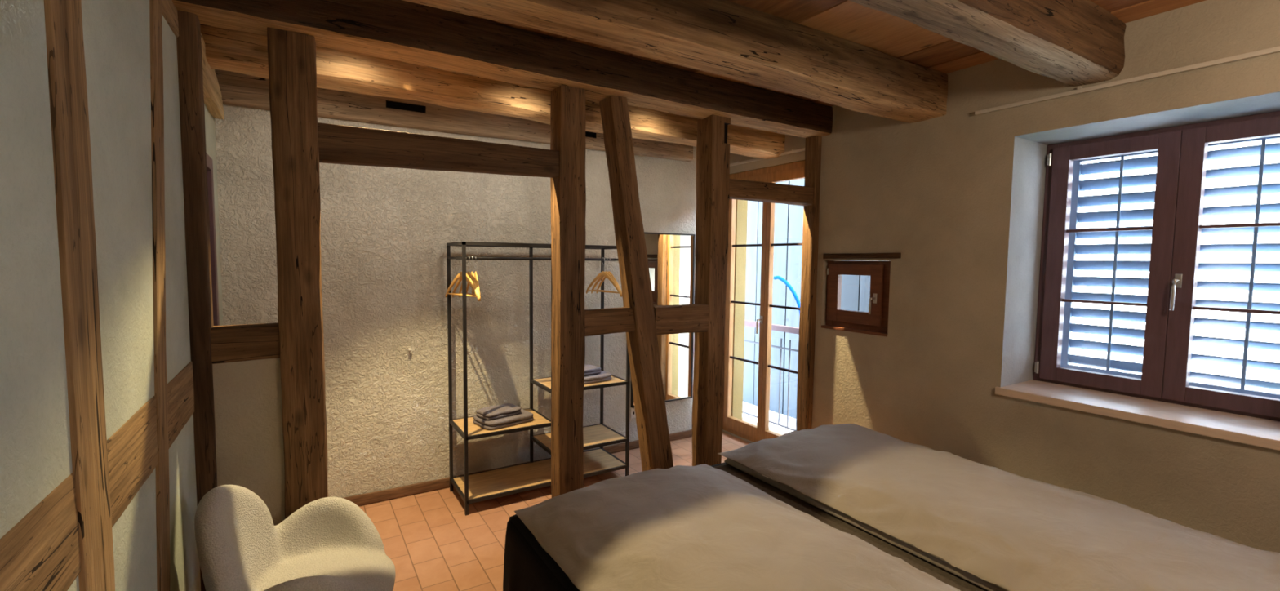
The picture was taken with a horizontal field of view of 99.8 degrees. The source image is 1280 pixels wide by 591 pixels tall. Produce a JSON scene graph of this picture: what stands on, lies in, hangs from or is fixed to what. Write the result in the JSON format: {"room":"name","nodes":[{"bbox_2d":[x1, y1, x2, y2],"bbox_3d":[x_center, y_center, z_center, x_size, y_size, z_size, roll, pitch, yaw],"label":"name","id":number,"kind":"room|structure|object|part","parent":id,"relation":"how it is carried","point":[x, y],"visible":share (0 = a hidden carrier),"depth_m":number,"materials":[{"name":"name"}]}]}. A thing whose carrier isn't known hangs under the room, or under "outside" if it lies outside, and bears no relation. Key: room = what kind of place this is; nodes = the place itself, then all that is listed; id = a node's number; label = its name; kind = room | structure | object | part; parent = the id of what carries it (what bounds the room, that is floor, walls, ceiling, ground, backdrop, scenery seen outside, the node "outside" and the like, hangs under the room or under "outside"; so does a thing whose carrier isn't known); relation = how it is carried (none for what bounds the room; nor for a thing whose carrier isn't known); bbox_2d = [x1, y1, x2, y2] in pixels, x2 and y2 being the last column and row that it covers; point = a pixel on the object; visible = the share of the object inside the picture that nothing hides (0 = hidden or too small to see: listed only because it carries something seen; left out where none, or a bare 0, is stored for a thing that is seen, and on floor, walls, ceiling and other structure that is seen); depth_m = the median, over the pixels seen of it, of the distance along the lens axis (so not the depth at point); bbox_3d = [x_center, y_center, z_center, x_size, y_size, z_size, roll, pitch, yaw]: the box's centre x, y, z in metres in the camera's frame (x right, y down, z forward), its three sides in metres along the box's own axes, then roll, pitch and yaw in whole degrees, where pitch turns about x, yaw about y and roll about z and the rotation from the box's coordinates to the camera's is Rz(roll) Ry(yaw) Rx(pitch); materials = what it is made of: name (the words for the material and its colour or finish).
{"room":"bedroom","nodes":[
{"label":"bedroom","id":0,"kind":"room"},
{"bbox_2d":[0,0,222,590],"bbox_3d":[-1.177,0.164,0.959,0.196,3.020,5.250,-2,4,-32],"label":"wall","id":1,"kind":"structure","parent":0,"point":[35,446],"depth_m":1.28,"materials":[{"name":"paint"}]},
{"bbox_2d":[44,0,115,590],"bbox_3d":[-1.186,0.163,1.120,0.064,2.840,0.193,-2,5,-32],"label":"stud","id":2,"kind":"object","parent":1,"relation":"attached to","point":[86,404],"visible":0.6,"depth_m":1.10,"materials":[{"name":"brown wood"}]},
{"bbox_2d":[0,360,194,590],"bbox_3d":[-0.879,0.483,0.637,0.065,0.216,3.750,-2,4,-32],"label":"rail","id":3,"kind":"object","parent":1,"relation":"attached to","point":[42,552],"visible":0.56,"depth_m":1.04,"materials":[{"name":"brown wood"}]},
{"bbox_2d":[149,0,170,590],"bbox_3d":[-1.556,0.230,1.713,0.065,2.640,0.538,-2,4,-32],"label":"stud","id":4,"kind":"object","parent":1,"relation":"attached to","point":[157,78],"visible":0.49,"depth_m":1.72,"materials":[{"name":"brown wood"}]},
{"bbox_2d":[162,0,178,38],"bbox_3d":[-1.242,-1.041,1.131,0.090,0.263,2.360,-2,4,-32],"label":"beam","id":5,"kind":"structure","parent":1,"relation":"attached to","point":[169,10],"depth_m":2.02,"materials":[{"name":"brown wood"}]},
{"bbox_2d":[206,153,219,325],"bbox_3d":[-2.152,0.381,2.580,0.234,2.150,0.630,-2,4,-32],"label":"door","id":6,"kind":"structure","parent":1,"relation":"in","point":[209,160],"depth_m":2.79,"materials":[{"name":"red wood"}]},
{"bbox_2d":[201,35,224,119],"bbox_3d":[-2.107,-1.009,2.619,0.047,0.319,0.930,-2,4,-32],"label":"curved timber","id":7,"kind":"object","parent":1,"relation":"attached to","point":[212,93],"visible":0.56,"depth_m":2.67,"materials":[{"name":"brown wood"}]},
{"bbox_2d":[213,357,284,525],"bbox_3d":[-1.756,0.867,2.393,0.320,1.215,0.087,-2,4,-32],"label":"wall partition","id":8,"kind":"structure","parent":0,"point":[247,398],"depth_m":2.36,"materials":[{"name":"beige paint"}]},
{"bbox_2d":[210,323,279,364],"bbox_3d":[-1.726,0.207,2.365,0.265,0.153,0.122,-2,5,-32],"label":"rail","id":9,"kind":"object","parent":8,"relation":"on","point":[237,343],"visible":0.84,"depth_m":2.32,"materials":[{"name":"brown wood"}]},
{"bbox_2d":[214,105,697,497],"bbox_3d":[-0.921,-0.050,4.217,4.320,3.020,0.250,-2,4,-32],"label":"wall","id":10,"kind":"structure","parent":0,"point":[385,233],"depth_m":3.72,"materials":[{"name":"paint"}]},
{"bbox_2d":[214,68,693,162],"bbox_3d":[-0.969,-1.239,3.897,3.340,0.222,0.095,-2,5,-32],"label":"beam","id":11,"kind":"structure","parent":10,"relation":"attached to","point":[237,89],"depth_m":3.54,"materials":[{"name":"brown wood"}]},
{"bbox_2d":[342,429,692,506],"bbox_3d":[-0.822,1.327,4.221,3.780,0.076,0.027,-2,4,-32],"label":"baseboard","id":12,"kind":"structure","parent":10,"relation":"attached to","point":[405,491],"depth_m":3.77,"materials":[{"name":"brown wood"}]},
{"bbox_2d":[630,408,635,418],"bbox_3d":[-0.041,1.021,4.692,0.090,0.090,0.012,-2,4,-32],"label":"power socket","id":13,"kind":"object","parent":10,"relation":"attached to","point":[633,414],"visible":0.43,"depth_m":4.67,"materials":[{"name":"white plastic"}]},
{"bbox_2d":[631,231,695,407],"bbox_3d":[0.210,0.204,4.779,0.650,1.507,0.031,-2,4,-32],"label":"wall mirror","id":14,"kind":"object","parent":10,"relation":"attached to","point":[671,256],"visible":0.54,"depth_m":4.83,"materials":[{"name":"mirror"}]},
{"bbox_2d":[358,417,784,590],"bbox_3d":[0.497,1.573,2.204,4.700,0.120,5.400,-2,4,-32],"label":"floor","id":15,"kind":"structure","parent":0,"point":[430,542],"depth_m":3.27,"materials":[{"name":"tile"}]},
{"bbox_2d":[176,10,217,590],"bbox_3d":[-1.850,0.172,2.270,0.082,2.615,0.126,-2,4,-32],"label":"timber post","id":16,"kind":"object","parent":15,"relation":"on","point":[188,42],"visible":0.59,"depth_m":2.21,"materials":[{"name":"brown wood"}]},
{"bbox_2d":[194,484,395,590],"bbox_3d":[-1.268,1.097,2.041,0.618,0.814,0.722,-1,4,-22],"label":"armchair","id":17,"kind":"object","parent":15,"relation":"on","point":[328,544],"visible":1,"depth_m":2.07,"materials":[{"name":"beige fabric"}]},
{"bbox_2d":[268,28,328,519],"bbox_3d":[-1.549,0.162,2.467,0.179,2.615,0.146,-2,4,-32],"label":"timber post","id":18,"kind":"object","parent":15,"relation":"on","point":[292,55],"visible":0.78,"depth_m":2.39,"materials":[{"name":"brown wood"}]},
{"bbox_2d":[316,122,559,177],"bbox_3d":[-0.971,-0.718,2.752,1.185,0.166,0.089,-3,5,-32],"label":"header","id":19,"kind":"object","parent":18,"relation":"attached to","point":[336,144],"visible":0.98,"depth_m":2.66,"materials":[{"name":"brown wood"}]},
{"bbox_2d":[446,241,630,515],"bbox_3d":[-0.707,0.509,3.904,1.220,1.750,0.435,-2,4,-32],"label":"clothes rack","id":20,"kind":"object","parent":15,"relation":"on","point":[475,487],"visible":0.73,"depth_m":3.82,"materials":[{"name":"black metal"}]},
{"bbox_2d":[445,255,478,300],"bbox_3d":[-1.178,-0.119,3.562,0.424,0.290,0.012,4,5,43],"label":"clothes hanger","id":21,"kind":"object","parent":20,"relation":"hanging from","point":[459,275],"visible":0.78,"depth_m":3.57,"materials":[{"name":"brown wood"}]},
{"bbox_2d":[452,272,478,297],"bbox_3d":[-1.159,-0.119,3.574,0.012,0.290,0.424,-3,5,-41],"label":"clothes hanger","id":22,"kind":"object","parent":20,"relation":"hanging from","point":[460,280],"visible":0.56,"depth_m":3.63,"materials":[{"name":"wood"}]},
{"bbox_2d":[458,255,479,301],"bbox_3d":[-1.139,-0.120,3.586,0.012,0.290,0.424,-2,5,-35],"label":"clothes hanger","id":23,"kind":"object","parent":20,"relation":"hanging from","point":[468,273],"visible":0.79,"depth_m":3.55,"materials":[{"name":"wood"}]},
{"bbox_2d":[466,255,480,301],"bbox_3d":[-1.119,-0.120,3.598,0.012,0.290,0.424,-1,4,-29],"label":"clothes hanger","id":24,"kind":"object","parent":20,"relation":"hanging from","point":[472,272],"visible":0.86,"depth_m":3.57,"materials":[{"name":"wood"}]},
{"bbox_2d":[471,255,480,297],"bbox_3d":[-1.100,-0.121,3.611,0.012,0.290,0.424,-1,4,-23],"label":"clothes hanger","id":25,"kind":"object","parent":20,"relation":"hanging from","point":[475,273],"visible":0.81,"depth_m":3.57,"materials":[{"name":"wood"}]},
{"bbox_2d":[453,408,551,435],"bbox_3d":[-0.968,0.888,3.768,0.575,0.016,0.403,-2,4,-32],"label":"shelf","id":26,"kind":"object","parent":20,"relation":"attached to","point":[539,421],"depth_m":3.66,"materials":[{"name":"brown wood"}]},
{"bbox_2d":[473,408,533,430],"bbox_3d":[-0.949,0.851,3.751,0.366,0.056,0.262,-3,5,-44],"label":"folded towel","id":27,"kind":"object","parent":20,"relation":"on","point":[524,416],"visible":0.7,"depth_m":3.65,"materials":[{"name":"white fabric"}]},
{"bbox_2d":[475,403,520,420],"bbox_3d":[-0.979,0.802,3.739,0.193,0.046,0.273,4,5,44],"label":"folded towel","id":28,"kind":"object","parent":27,"relation":"on","point":[489,413],"visible":1,"depth_m":3.69,"materials":[{"name":"white fabric"}]},
{"bbox_3d":[-0.699,-0.262,3.853,1.200,0.020,0.020,-2,4,-32],"label":"hanging rail","id":29,"kind":"part","parent":20,"relation":"part of","materials":[{"name":"black metal"}]},
{"bbox_2d":[453,448,625,499],"bbox_3d":[-0.716,1.299,3.956,1.180,0.016,0.403,-2,4,-32],"label":"shelf","id":30,"kind":"object","parent":20,"relation":"attached to","point":[531,475],"depth_m":3.86,"materials":[{"name":"brown wood"}]},
{"bbox_2d":[533,424,625,448],"bbox_3d":[-0.462,1.087,4.101,0.585,0.016,0.403,-2,4,-32],"label":"shelf","id":31,"kind":"object","parent":20,"relation":"attached to","point":[595,436],"depth_m":4.09,"materials":[{"name":"brown wood"}]},
{"bbox_2d":[533,375,624,388],"bbox_3d":[-0.457,0.649,4.072,0.585,0.016,0.403,-2,4,-32],"label":"shelf","id":32,"kind":"object","parent":20,"relation":"attached to","point":[543,383],"depth_m":3.99,"materials":[{"name":"brown wood"}]},
{"bbox_2d":[584,370,611,384],"bbox_3d":[-0.407,0.613,4.072,0.345,0.054,0.254,-2,5,-38],"label":"folded towel","id":33,"kind":"object","parent":20,"relation":"on","point":[603,375],"visible":0.38,"depth_m":4.01,"materials":[{"name":"white fabric"}]},
{"bbox_2d":[584,364,600,375],"bbox_3d":[-0.443,0.564,4.059,0.276,0.049,0.191,-3,5,-40],"label":"folded towel","id":34,"kind":"object","parent":33,"relation":"on","point":[588,369],"visible":0.48,"depth_m":4.04,"materials":[{"name":"white fabric"}]},
{"bbox_2d":[586,257,621,297],"bbox_3d":[-0.281,-0.146,4.124,0.012,0.290,0.424,-3,5,-42],"label":"clothes hanger","id":35,"kind":"object","parent":20,"relation":"hanging from","point":[602,273],"visible":1,"depth_m":4.11,"materials":[{"name":"wood"}]},
{"bbox_2d":[591,257,621,296],"bbox_3d":[-0.260,-0.147,4.137,0.013,0.290,0.424,-2,5,-36],"label":"clothes hanger","id":36,"kind":"object","parent":20,"relation":"hanging from","point":[598,280],"visible":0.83,"depth_m":4.16,"materials":[{"name":"wood"}]},
{"bbox_2d":[595,258,622,297],"bbox_3d":[-0.239,-0.148,4.150,0.012,0.290,0.424,-2,4,-30],"label":"clothes hanger","id":37,"kind":"object","parent":20,"relation":"hanging from","point":[609,272],"visible":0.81,"depth_m":4.21,"materials":[{"name":"wood"}]},
{"bbox_2d":[550,85,585,497],"bbox_3d":[-0.424,0.128,3.175,0.174,2.615,0.149,-2,4,-32],"label":"timber post","id":38,"kind":"object","parent":15,"relation":"on","point":[567,103],"visible":0.91,"depth_m":3.10,"materials":[{"name":"brown wood"}]},
{"bbox_2d":[583,306,635,336],"bbox_3d":[-0.198,0.157,3.318,0.400,0.156,0.106,-3,5,-32],"label":"rail","id":39,"kind":"object","parent":38,"relation":"attached to","point":[597,322],"visible":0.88,"depth_m":3.27,"materials":[{"name":"brown wood"}]},
{"bbox_2d":[600,95,674,471],"bbox_3d":[0.009,0.116,3.453,0.552,2.638,0.159,-2,5,-32],"label":"timber post","id":40,"kind":"object","parent":15,"relation":"on","point":[642,344],"visible":0.9,"depth_m":3.36,"materials":[{"name":"brown wood"}]},
{"bbox_2d":[692,115,730,466],"bbox_3d":[0.488,0.099,3.762,0.172,2.615,0.176,-2,4,-32],"label":"timber post","id":41,"kind":"object","parent":15,"relation":"on","point":[713,171],"visible":0.86,"depth_m":3.69,"materials":[{"name":"brown wood"}]},
{"bbox_2d":[653,303,708,334],"bbox_3d":[0.259,0.155,3.589,0.440,0.187,0.105,-1,4,-32],"label":"rail","id":42,"kind":"object","parent":41,"relation":"attached to","point":[691,317],"visible":0.91,"depth_m":3.54,"materials":[{"name":"brown wood"}]},
{"bbox_2d":[502,462,986,590],"bbox_3d":[0.923,1.276,2.056,2.280,0.500,2.377,-2,4,-32],"label":"double bed","id":43,"kind":"object","parent":15,"relation":"on","point":[527,566],"visible":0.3,"depth_m":2.22,"materials":[{"name":"black fabric"}]},
{"bbox_3d":[0.959,1.169,2.044,2.225,0.277,2.330,-2,4,-32],"label":"mattress","id":44,"kind":"part","parent":43,"relation":"part of","materials":[{"name":"white fabric"}]},
{"bbox_2d":[514,464,960,590],"bbox_3d":[0.498,0.961,1.712,1.088,0.163,2.245,-2,4,-32],"label":"duvet","id":45,"kind":"object","parent":43,"relation":"on","point":[701,527],"visible":1,"depth_m":1.95,"materials":[{"name":"beige fabric"}]},
{"bbox_2d":[718,423,1279,590],"bbox_3d":[1.511,0.924,2.377,1.096,0.170,2.295,-2,4,-32],"label":"duvet","id":46,"kind":"object","parent":43,"relation":"on","point":[991,528],"visible":1,"depth_m":2.14,"materials":[{"name":"beige fabric"}]},
{"bbox_2d":[796,134,822,431],"bbox_3d":[1.332,0.075,4.257,0.084,2.615,0.117,-2,4,-32],"label":"timber post","id":47,"kind":"object","parent":15,"relation":"on","point":[813,144],"visible":0.88,"depth_m":4.21,"materials":[{"name":"brown wood"}]},
{"bbox_2d":[728,178,813,205],"bbox_3d":[0.936,-0.756,3.960,0.890,0.139,0.112,-2,5,-32],"label":"timber beam","id":48,"kind":"structure","parent":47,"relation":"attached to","point":[739,189],"depth_m":3.91,"materials":[{"name":"brown wood"}]},
{"bbox_2d":[731,200,747,420],"bbox_3d":[0.889,-0.141,5.290,0.130,3.100,0.288,-2,4,-32],"label":"wall","id":49,"kind":"structure","parent":0,"point":[741,210],"depth_m":5.18,"materials":[{"name":"beige paint"}]},
{"bbox_2d":[742,401,795,433],"bbox_3d":[1.399,1.509,5.725,1.130,0.160,4.800,-2,4,-32],"label":"floor","id":50,"kind":"structure","parent":0,"point":[747,407],"depth_m":6.14,"materials":[{"name":"white"}]},
{"bbox_2d":[742,320,799,431],"bbox_3d":[1.711,0.901,5.226,0.060,1.125,2.300,-2,4,-32],"label":"balcony railing","id":51,"kind":"object","parent":50,"relation":"on","point":[782,328],"visible":0.11,"depth_m":5.57,"materials":[{"name":"white metal"}]},
{"bbox_3d":[1.717,0.370,5.191,0.060,0.060,2.300,-2,4,-32],"label":"handrail","id":52,"kind":"part","parent":51,"relation":"part of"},
{"bbox_2d":[773,275,800,315],"bbox_3d":[1.551,0.611,5.655,0.036,1.625,0.433,-2,4,-32],"label":"garden hose","id":53,"kind":"object","parent":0,"point":[779,277],"visible":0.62,"depth_m":5.58,"materials":[{"name":"blue rubber"}]},
{"bbox_2d":[405,0,1205,106],"bbox_3d":[0.709,-1.466,1.995,4.996,0.344,5.800,-2,4,-32],"label":"ceiling","id":54,"kind":"structure","parent":0,"point":[855,22],"depth_m":2.69,"materials":[{"name":"brown wood"}]},
{"bbox_2d":[200,23,785,159],"bbox_3d":[-0.514,-1.270,3.508,3.920,0.302,0.242,-1,4,-32],"label":"ceiling beam","id":55,"kind":"structure","parent":54,"relation":"attached to","point":[226,49],"depth_m":3.06,"materials":[{"name":"brown wood"}]},
{"bbox_2d":[172,0,833,137],"bbox_3d":[-0.301,-1.277,3.075,4.020,0.225,0.242,-2,5,-32],"label":"ceiling beam","id":56,"kind":"structure","parent":54,"relation":"attached to","point":[404,31],"depth_m":2.73,"materials":[{"name":"brown wood"}]},
{"bbox_2d":[410,0,948,123],"bbox_3d":[0.118,-1.215,2.408,4.021,0.272,0.271,-1,4,-31],"label":"ceiling beam","id":57,"kind":"structure","parent":54,"relation":"attached to","point":[725,37],"depth_m":2.52,"materials":[{"name":"brown wood"}]},
{"bbox_2d":[851,0,1125,87],"bbox_3d":[0.581,-1.163,1.672,4.020,0.304,0.252,-2,4,-31],"label":"ceiling beam","id":58,"kind":"structure","parent":54,"relation":"attached to","point":[1072,43],"depth_m":2.26,"materials":[{"name":"brown wood"}]},
{"bbox_2d":[742,178,879,418],"bbox_3d":[1.581,0.180,6.452,0.080,3.320,4.800,-2,4,-32],"label":"sky","id":59,"kind":"structure","parent":0,"point":[787,260],"depth_m":6.27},
{"bbox_2d":[723,0,1279,553],"bbox_3d":[2.419,0.058,3.141,0.610,3.020,5.330,-2,4,-32],"label":"wall","id":60,"kind":"structure","parent":0,"point":[959,193],"depth_m":3.15,"materials":[{"name":"beige paint"}]},
{"bbox_2d":[723,160,804,442],"bbox_3d":[1.089,0.115,4.724,0.146,2.443,1.040,-2,4,-32],"label":"door","id":61,"kind":"structure","parent":60,"relation":"in","point":[793,171],"depth_m":4.74,"materials":[{"name":"brown wood"}]},
{"bbox_3d":[0.973,0.104,4.928,0.050,2.350,0.490,-2,4,-32],"label":"sash","id":62,"kind":"part","parent":61,"relation":"part of","materials":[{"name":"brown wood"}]},
{"bbox_3d":[1.045,0.257,4.718,0.058,0.155,0.028,-2,4,-32],"label":"handle","id":63,"kind":"part","parent":61,"relation":"part of","materials":[{"name":"metal"}]},
{"bbox_3d":[1.228,0.134,4.521,0.050,2.350,0.468,-2,4,-32],"label":"sash","id":64,"kind":"part","parent":61,"relation":"part of","materials":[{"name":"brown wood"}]},
{"bbox_2d":[729,147,804,166],"bbox_3d":[1.072,-1.187,4.629,0.032,0.032,0.910,-2,4,-32],"label":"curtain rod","id":65,"kind":"object","parent":60,"relation":"attached to","point":[793,151],"visible":0.72,"depth_m":4.65,"materials":[{"name":"brown wood"}]},
{"bbox_2d":[821,260,890,336],"bbox_3d":[1.591,0.006,3.954,0.146,0.522,0.556,-2,4,-32],"label":"window","id":66,"kind":"structure","parent":60,"relation":"in","point":[873,322],"depth_m":3.91,"materials":[{"name":"brown wood"}]},
{"bbox_3d":[1.581,0.257,3.966,0.065,0.020,0.556,-2,4,-32],"label":"sill","id":67,"kind":"part","parent":66,"relation":"part of","materials":[{"name":"brown wood"}]},
{"bbox_3d":[1.587,-0.013,3.976,0.046,0.432,0.450,-2,4,-32],"label":"sash","id":68,"kind":"part","parent":66,"relation":"part of","materials":[{"name":"brown wood"}]},
{"bbox_3d":[1.639,0.059,3.799,0.058,0.145,0.028,-2,4,-32],"label":"handle","id":69,"kind":"part","parent":66,"relation":"part of","materials":[{"name":"metal"}]},
{"bbox_2d":[822,253,901,258],"bbox_3d":[1.582,-0.284,3.878,0.031,0.040,0.623,-2,4,-32],"label":"wooden lintel","id":70,"kind":"object","parent":60,"relation":"attached to","point":[852,255],"visible":1,"depth_m":3.84,"materials":[{"name":"brown wood"}]},
{"bbox_2d":[974,45,1279,115],"bbox_3d":[2.408,-1.031,2.504,0.032,0.032,1.600,-2,4,-32],"label":"curtain rod","id":71,"kind":"object","parent":60,"relation":"attached to","point":[1276,49],"visible":1,"depth_m":2.54,"materials":[{"name":"white metal"}]},
{"bbox_2d":[995,111,1279,450],"bbox_3d":[2.598,-0.129,2.702,0.493,1.470,1.210,-2,4,-32],"label":"window","id":72,"kind":"structure","parent":60,"relation":"in","point":[1163,397],"depth_m":2.78,"materials":[{"name":"red wood"}]},
{"bbox_2d":[1060,150,1158,378],"bbox_3d":[2.743,-0.186,3.101,0.061,1.350,0.523,-2,4,-32],"label":"window shutter","id":73,"kind":"object","parent":72,"relation":"attached to","point":[1079,169],"visible":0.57,"depth_m":3.13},
{"bbox_3d":[2.727,-0.176,3.091,0.022,1.230,0.014,-2,4,-32],"label":"tilt rod","id":74,"kind":"part","parent":73,"relation":"part of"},
{"bbox_3d":[2.611,-0.167,3.021,0.060,1.380,0.553,-2,4,-32],"label":"sash","id":75,"kind":"part","parent":72,"relation":"part of","materials":[{"name":"red wood"}]},
{"bbox_3d":[2.567,0.584,2.735,0.438,0.042,1.210,-2,4,-32],"label":"sill","id":76,"kind":"part","parent":72,"relation":"part of","materials":[{"name":"brown wood"}]},
{"bbox_3d":[2.723,-0.017,2.739,0.058,0.185,0.028,-2,4,-32],"label":"handle","id":77,"kind":"part","parent":72,"relation":"part of","materials":[{"name":"metal"}]},
{"bbox_3d":[2.902,-0.134,2.559,0.060,1.380,0.537,-2,4,-32],"label":"sash","id":78,"kind":"part","parent":72,"relation":"part of","materials":[{"name":"red wood"}]},
{"bbox_2d":[1189,135,1279,399],"bbox_3d":[3.028,-0.154,2.656,0.070,1.350,0.528,-2,4,-32],"label":"window shutter","id":79,"kind":"object","parent":72,"relation":"attached to","point":[1264,148],"visible":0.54,"depth_m":2.68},
{"bbox_3d":[3.008,-0.143,2.644,0.022,1.230,0.014,-2,4,-32],"label":"tilt rod","id":80,"kind":"part","parent":79,"relation":"part of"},
{"label":"outside","id":81,"kind":"structure","parent":0,"visible":0},
{"bbox_2d":[1069,347,1223,386],"bbox_3d":[18.965,4.204,12.236,35.100,0.300,60.000,-2,4,-32],"label":"ground","id":82,"kind":"structure","parent":81,"point":[1196,366],"depth_m":25.68,"materials":[{"name":"white"}]},
{"bbox_2d":[1222,137,1279,394],"bbox_3d":[17.944,-1.191,4.274,10.000,11.500,17.300,-2,4,-32],"label":"house","id":83,"kind":"structure","parent":82,"relation":"on","point":[1273,336],"depth_m":8.65,"materials":[{"name":"white"}]}
]}

